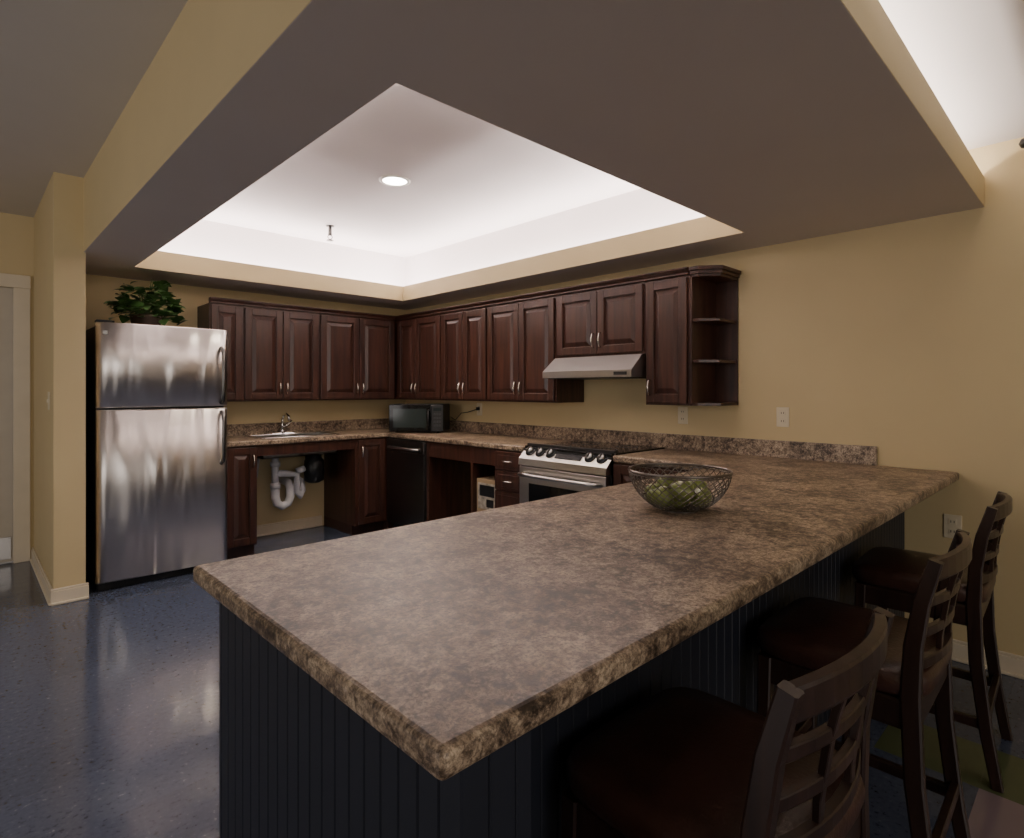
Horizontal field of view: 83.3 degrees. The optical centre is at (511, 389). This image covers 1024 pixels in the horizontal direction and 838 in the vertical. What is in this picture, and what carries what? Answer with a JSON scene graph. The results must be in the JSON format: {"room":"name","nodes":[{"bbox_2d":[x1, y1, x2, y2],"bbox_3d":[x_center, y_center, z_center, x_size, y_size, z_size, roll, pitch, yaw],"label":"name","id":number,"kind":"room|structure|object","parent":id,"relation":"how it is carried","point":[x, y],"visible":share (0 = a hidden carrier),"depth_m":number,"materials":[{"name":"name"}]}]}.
{"room":"kitchen","nodes":[
{"label":"kitchen","id":0,"kind":"room"},
{"bbox_2d":[0,212,33,557],"bbox_3d":[-5.293,-0.010,3.041,4.580,2.660,0.120,0,0,-44],"label":"wall","id":1,"kind":"structure","parent":0,"point":[16,231],"depth_m":4.44,"materials":[{"name":"beige paint"}]},
{"bbox_2d":[0,287,12,562],"bbox_3d":[-4.149,0.265,4.121,0.905,2.090,0.048,0,0,-44],"label":"door","id":2,"kind":"structure","parent":1,"relation":"in","point":[6,294],"depth_m":4.39,"materials":[{"name":"paint"}]},
{"bbox_2d":[0,273,30,562],"bbox_3d":[-4.146,0.220,4.101,1.102,2.200,0.100,0,0,-44],"label":"door frame","id":3,"kind":"structure","parent":1,"relation":"attached to","point":[21,284],"depth_m":4.41,"materials":[{"name":"beige paint"}]},
{"bbox_2d":[86,274,405,525],"bbox_3d":[-2.256,-0.060,5.307,2.940,2.760,0.120,0,0,-44],"label":"wall","id":4,"kind":"structure","parent":0,"point":[99,289],"depth_m":5.27,"materials":[{"name":"yellow paint"}]},
{"bbox_2d":[197,297,243,401],"bbox_3d":[-2.425,-0.325,4.801,0.258,0.839,0.372,0,0,-44],"label":"upper cabinet","id":5,"kind":"object","parent":4,"relation":"attached to","point":[219,313],"visible":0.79,"depth_m":4.72,"materials":[{"name":"brown wood"}]},
{"bbox_2d":[243,300,320,400],"bbox_3d":[-2.092,-0.325,5.120,0.662,0.839,0.372,0,0,-44],"label":"upper cabinet","id":6,"kind":"object","parent":4,"relation":"attached to","point":[281,341],"visible":0.98,"depth_m":4.99,"materials":[{"name":"brown wood"}]},
{"bbox_2d":[257,515,322,536],"bbox_3d":[-2.137,1.270,5.320,0.810,0.100,0.026,0,0,-44],"label":"baseboard","id":7,"kind":"structure","parent":4,"relation":"attached to","point":[316,521],"depth_m":5.37,"materials":[{"name":"beige paint"}]},
{"bbox_2d":[319,308,395,399],"bbox_3d":[-1.566,-0.325,5.625,0.794,0.839,0.372,0,0,-44],"label":"upper cabinet","id":8,"kind":"object","parent":4,"relation":"attached to","point":[356,349],"visible":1,"depth_m":5.49,"materials":[{"name":"brown wood"}]},
{"bbox_2d":[0,0,1023,257],"bbox_3d":[-0.795,-1.350,0.568,7.640,0.380,9.920,0,0,-44],"label":"ceiling","id":9,"kind":"structure","parent":0,"point":[69,69],"depth_m":3.14,"materials":[{"name":"paint"}]},
{"bbox_2d":[326,225,333,241],"bbox_3d":[-1.596,-1.375,5.053,0.072,0.130,0.072,0,0,-44],"label":"sprinkler","id":10,"kind":"object","parent":9,"relation":"attached to","point":[330,227],"visible":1,"depth_m":5.04,"materials":[{"name":"silver metal"}]},
{"bbox_2d":[379,175,410,186],"bbox_3d":[-0.805,-1.435,3.955,0.216,0.009,0.216,0,0,-44],"label":"recessed light","id":11,"kind":"object","parent":9,"relation":"in","point":[390,180],"visible":1,"depth_m":3.94,"materials":[{"name":"white plastic"}]},
{"bbox_2d":[83,0,984,309],"bbox_3d":[-0.517,-1.155,3.489,2.952,0.570,4.912,0,0,-44],"label":"ceiling soffit","id":12,"kind":"structure","parent":9,"relation":"attached to","point":[739,125],"depth_m":1.97,"materials":[{"name":"beige paint"}]},
{"bbox_2d":[0,525,1023,837],"bbox_3d":[-0.801,1.370,0.617,7.700,0.100,10.000,0,0,-44],"label":"floor","id":13,"kind":"structure","parent":0,"point":[109,699],"depth_m":2.27,"materials":[{"name":"tile"}]},
{"bbox_2d":[34,172,85,588],"bbox_3d":[-3.207,-0.010,4.060,0.160,2.660,1.300,0,0,-44],"label":"wall partition","id":14,"kind":"structure","parent":13,"relation":"on","point":[59,256],"depth_m":3.61,"materials":[{"name":"beige paint"}]},
{"bbox_2d":[30,547,52,605],"bbox_3d":[-3.271,1.270,3.992,0.026,0.100,1.310,0,0,-44],"label":"baseboard","id":15,"kind":"structure","parent":14,"relation":"attached to","point":[40,573],"depth_m":3.90,"materials":[{"name":"beige paint"}]},
{"bbox_2d":[47,392,49,409],"bbox_3d":[-2.972,0.070,3.690,0.014,0.116,0.072,0,0,-44],"label":"light switch","id":16,"kind":"object","parent":14,"relation":"attached to","point":[48,399],"visible":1,"depth_m":3.68,"materials":[{"name":"beige plastic"}]},
{"bbox_2d":[50,583,88,605],"bbox_3d":[-2.748,1.270,3.582,0.190,0.100,0.026,0,0,-44],"label":"baseboard","id":17,"kind":"structure","parent":14,"relation":"attached to","point":[68,594],"depth_m":3.58,"materials":[{"name":"beige wood"}]},
{"bbox_2d":[86,319,226,591],"bbox_3d":[-2.634,0.430,4.251,0.800,1.780,0.799,0,0,-44],"label":"refrigerator","id":18,"kind":"object","parent":13,"relation":"on","point":[156,395],"visible":0.95,"depth_m":3.96,"materials":[{"name":"grey metal"}]},
{"bbox_2d":[104,279,186,325],"bbox_3d":[-2.683,-0.621,4.216,0.534,0.389,0.434,0,0,-44],"label":"pothos plant","id":19,"kind":"object","parent":18,"relation":"on","point":[144,316],"visible":0.98,"depth_m":4.17,"materials":[{"name":"green plant"}]},
{"bbox_2d":[227,445,256,558],"bbox_3d":[-2.313,0.880,4.707,0.245,0.879,0.662,0,0,-44],"label":"base cabinet","id":20,"kind":"object","parent":13,"relation":"on","point":[242,460],"visible":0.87,"depth_m":4.50,"materials":[{"name":"brown wood"}]},
{"bbox_2d":[324,437,392,534],"bbox_3d":[-1.266,0.880,5.713,0.945,0.879,0.662,0,0,-44],"label":"base cabinet","id":21,"kind":"object","parent":13,"relation":"on","point":[355,480],"visible":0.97,"depth_m":5.32,"materials":[{"name":"brown wood"}]},
{"bbox_2d":[386,437,426,527],"bbox_3d":[-0.756,0.882,5.354,0.672,0.876,0.610,0,0,-44],"label":"dishwasher","id":22,"kind":"object","parent":13,"relation":"on","point":[406,458],"visible":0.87,"depth_m":5.13,"materials":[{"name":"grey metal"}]},
{"bbox_2d":[427,441,495,520],"bbox_3d":[-0.204,0.880,4.845,0.618,0.879,0.880,0,0,-44],"label":"base cabinet","id":23,"kind":"object","parent":13,"relation":"on","point":[453,471],"visible":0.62,"depth_m":4.95,"materials":[{"name":"brown wood"}]},
{"bbox_2d":[477,476,495,511],"bbox_3d":[-0.070,0.829,4.544,0.345,0.278,0.250,0,0,-44],"label":"cardboard box","id":24,"kind":"object","parent":23,"relation":"on","point":[486,489],"visible":0.38,"depth_m":4.44,"materials":[{"name":"beige cardboard"}]},
{"bbox_2d":[495,449,521,507],"bbox_3d":[0.188,0.880,4.396,0.674,0.879,0.300,0,0,-44],"label":"base cabinet","id":25,"kind":"object","parent":13,"relation":"on","point":[506,461],"visible":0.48,"depth_m":4.19,"materials":[{"name":"brown wood"}]},
{"bbox_2d":[219,511,904,837],"bbox_3d":[0.743,0.880,2.079,3.084,0.879,0.890,0,0,-44],"label":"base cabinet","id":26,"kind":"object","parent":13,"relation":"on","point":[295,761],"visible":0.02,"depth_m":1.09,"materials":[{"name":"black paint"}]},
{"bbox_2d":[193,418,958,780],"bbox_3d":[-0.616,0.370,3.458,3.135,0.140,4.816,0,0,-44],"label":"countertop","id":27,"kind":"structure","parent":26,"relation":"on","point":[455,638],"depth_m":1.25,"materials":[{"name":"stone"}]},
{"bbox_2d":[271,413,293,433],"bbox_3d":[-2.048,0.301,5.207,0.200,0.195,0.191,0,0,-44],"label":"kitchen faucet","id":28,"kind":"object","parent":27,"relation":"on","point":[282,430],"visible":0.95,"depth_m":5.24,"materials":[{"name":"silver metal"}]},
{"bbox_2d":[245,432,337,458],"bbox_3d":[-1.935,0.482,5.089,0.690,0.176,0.390,0,0,-44],"label":"sink","id":29,"kind":"object","parent":27,"relation":"in","point":[302,434],"visible":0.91,"depth_m":5.05,"materials":[{"name":"silver metal"}]},
{"bbox_2d":[257,455,324,509],"bbox_3d":[-1.994,0.803,5.185,0.692,0.486,0.420,0,0,-44],"label":"drain pipe","id":30,"kind":"object","parent":29,"relation":"attached to","point":[313,468],"visible":0.82,"depth_m":5.08,"materials":[{"name":"white plastic"}]},
{"bbox_2d":[257,439,354,455],"bbox_3d":[-1.734,0.485,4.900,0.856,0.089,0.030,0,0,-44],"label":"apron panel","id":31,"kind":"object","parent":27,"relation":"attached to","point":[304,447],"visible":0.82,"depth_m":4.86,"materials":[{"name":"brown wood"}]},
{"bbox_2d":[389,404,449,432],"bbox_3d":[-0.881,0.267,5.499,0.510,0.265,0.383,0,0,4],"label":"microwave oven","id":32,"kind":"object","parent":27,"relation":"on","point":[402,417],"visible":1,"depth_m":5.35,"materials":[{"name":"black plastic"}]},
{"bbox_2d":[451,407,479,419],"bbox_3d":[-0.452,0.227,5.477,0.363,0.134,0.027,0,0,36],"label":"power cord","id":33,"kind":"object","parent":32,"relation":"attached to","point":[477,408],"visible":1,"depth_m":5.44,"materials":[{"name":"black plastic"}]},
{"bbox_2d":[628,463,732,513],"bbox_3d":[0.558,0.332,1.923,0.338,0.135,0.338,0,0,-44],"label":"fruit bowl","id":34,"kind":"object","parent":27,"relation":"on","point":[688,508],"visible":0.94,"depth_m":1.84,"materials":[{"name":"black metal"}]},
{"bbox_2d":[644,474,711,507],"bbox_3d":[0.552,0.342,1.912,0.209,0.108,0.189,0,0,-18],"label":"pear","id":35,"kind":"object","parent":34,"relation":"in","point":[674,485],"visible":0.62,"depth_m":1.88,"materials":[{"name":"food"}]},
{"bbox_2d":[517,440,664,503],"bbox_3d":[0.522,0.849,3.969,0.738,0.943,0.756,0,0,-44],"label":"electric range","id":36,"kind":"object","parent":13,"relation":"on","point":[547,470],"visible":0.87,"depth_m":3.80,"materials":[{"name":"grey metal"}]},
{"bbox_2d":[613,462,691,485],"bbox_3d":[1.067,0.880,3.483,0.672,0.879,0.685,0,0,-44],"label":"base cabinet","id":37,"kind":"object","parent":13,"relation":"on","point":[620,470],"visible":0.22,"depth_m":3.45,"materials":[{"name":"brown wood"}]},
{"bbox_2d":[561,606,894,837],"bbox_3d":[0.379,0.853,1.029,0.434,0.940,0.469,0,0,-44],"label":"bar stool","id":38,"kind":"object","parent":13,"relation":"on","point":[680,762],"visible":1,"depth_m":0.94,"materials":[{"name":"brown wood"}]},
{"bbox_2d":[757,529,971,837],"bbox_3d":[0.968,0.853,1.589,0.431,0.940,0.468,0,0,-44],"label":"bar stool","id":39,"kind":"object","parent":13,"relation":"on","point":[808,634],"visible":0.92,"depth_m":1.49,"materials":[{"name":"brown wood"}]},
{"bbox_2d":[852,491,1012,792],"bbox_3d":[1.587,0.853,2.186,0.434,0.940,0.469,0,0,-44],"label":"bar stool","id":40,"kind":"object","parent":13,"relation":"on","point":[886,577],"visible":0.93,"depth_m":2.04,"materials":[{"name":"brown wood"}]},
{"bbox_2d":[406,137,1023,655],"bbox_3d":[2.079,-0.060,3.003,0.120,2.760,9.450,0,0,-44],"label":"wall","id":41,"kind":"structure","parent":0,"point":[905,340],"depth_m":2.98,"materials":[{"name":"yellow paint"}]},
{"bbox_2d":[394,309,441,399],"bbox_3d":[-0.918,-0.325,5.766,0.372,0.839,1.067,0,0,-44],"label":"upper cabinet","id":42,"kind":"object","parent":41,"relation":"attached to","point":[417,336],"visible":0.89,"depth_m":5.52,"materials":[{"name":"brown wood"}]},
{"bbox_2d":[439,301,487,400],"bbox_3d":[-0.327,-0.325,5.150,0.372,0.839,0.637,0,0,-44],"label":"upper cabinet","id":43,"kind":"object","parent":41,"relation":"attached to","point":[463,327],"visible":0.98,"depth_m":5.03,"materials":[{"name":"brown wood"}]},
{"bbox_2d":[477,403,481,415],"bbox_3d":[-0.305,0.180,5.392,0.008,0.116,0.072,0,0,-44],"label":"wall outlet","id":44,"kind":"object","parent":41,"relation":"attached to","point":[479,412],"visible":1,"depth_m":5.38,"materials":[{"name":"beige plastic"}]},
{"bbox_2d":[485,289,583,402],"bbox_3d":[0.161,-0.325,4.642,0.372,0.839,0.771,0,0,-44],"label":"upper cabinet","id":45,"kind":"object","parent":41,"relation":"attached to","point":[521,329],"visible":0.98,"depth_m":4.50,"materials":[{"name":"brown wood"}]},
{"bbox_2d":[554,274,645,357],"bbox_3d":[0.694,-0.489,4.087,0.372,0.509,0.766,0,0,-44],"label":"upper cabinet","id":46,"kind":"object","parent":41,"relation":"attached to","point":[607,317],"visible":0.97,"depth_m":3.94,"materials":[{"name":"brown wood"}]},
{"bbox_2d":[542,354,645,379],"bbox_3d":[0.655,-0.156,4.050,0.480,0.154,0.761,0,0,-44],"label":"range hood","id":47,"kind":"object","parent":46,"relation":"attached to","point":[630,366],"visible":0.84,"depth_m":3.86,"materials":[{"name":"silver metal"}]},
{"bbox_2d":[643,267,689,405],"bbox_3d":[1.067,-0.325,3.699,0.372,0.839,0.309,0,0,-44],"label":"upper cabinet","id":48,"kind":"object","parent":41,"relation":"attached to","point":[667,291],"visible":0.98,"depth_m":3.58,"materials":[{"name":"brown wood"}]},
{"bbox_2d":[678,407,687,423],"bbox_3d":[1.149,0.170,3.878,0.008,0.116,0.072,0,0,-44],"label":"wall outlet","id":49,"kind":"object","parent":41,"relation":"attached to","point":[682,411],"visible":1,"depth_m":3.87,"materials":[{"name":"beige plastic"}]},
{"bbox_2d":[689,265,740,405],"bbox_3d":[1.248,-0.325,3.534,0.337,0.839,0.175,0,0,-44],"label":"shelf","id":50,"kind":"object","parent":41,"relation":"attached to","point":[713,288],"visible":1,"depth_m":3.60,"materials":[{"name":"brown wood"}]},
{"bbox_2d":[776,407,788,426],"bbox_3d":[1.601,0.160,3.407,0.008,0.116,0.072,0,0,-44],"label":"wall outlet","id":51,"kind":"object","parent":41,"relation":"attached to","point":[782,413],"visible":1,"depth_m":3.41,"materials":[{"name":"beige plastic"}]},
{"bbox_2d":[944,514,961,537],"bbox_3d":[2.161,0.670,2.825,0.008,0.116,0.072,0,0,-44],"label":"wall outlet","id":52,"kind":"object","parent":41,"relation":"attached to","point":[952,523],"visible":0.88,"depth_m":2.83,"materials":[{"name":"beige plastic"}]},
{"bbox_2d":[952,639,1023,679],"bbox_3d":[3.667,1.270,1.245,0.026,0.100,4.715,0,0,-44],"label":"baseboard","id":53,"kind":"structure","parent":41,"relation":"attached to","point":[1011,664],"depth_m":2.68,"materials":[{"name":"beige paint"}]},
{"bbox_2d":[1018,138,1023,147],"bbox_3d":[3.023,-1.115,1.857,0.105,0.071,2.091,0,0,-44],"label":"curtain rod","id":54,"kind":"object","parent":41,"relation":"attached to","point":[1021,143],"visible":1,"depth_m":2.57,"materials":[{"name":"black metal"}]}
]}

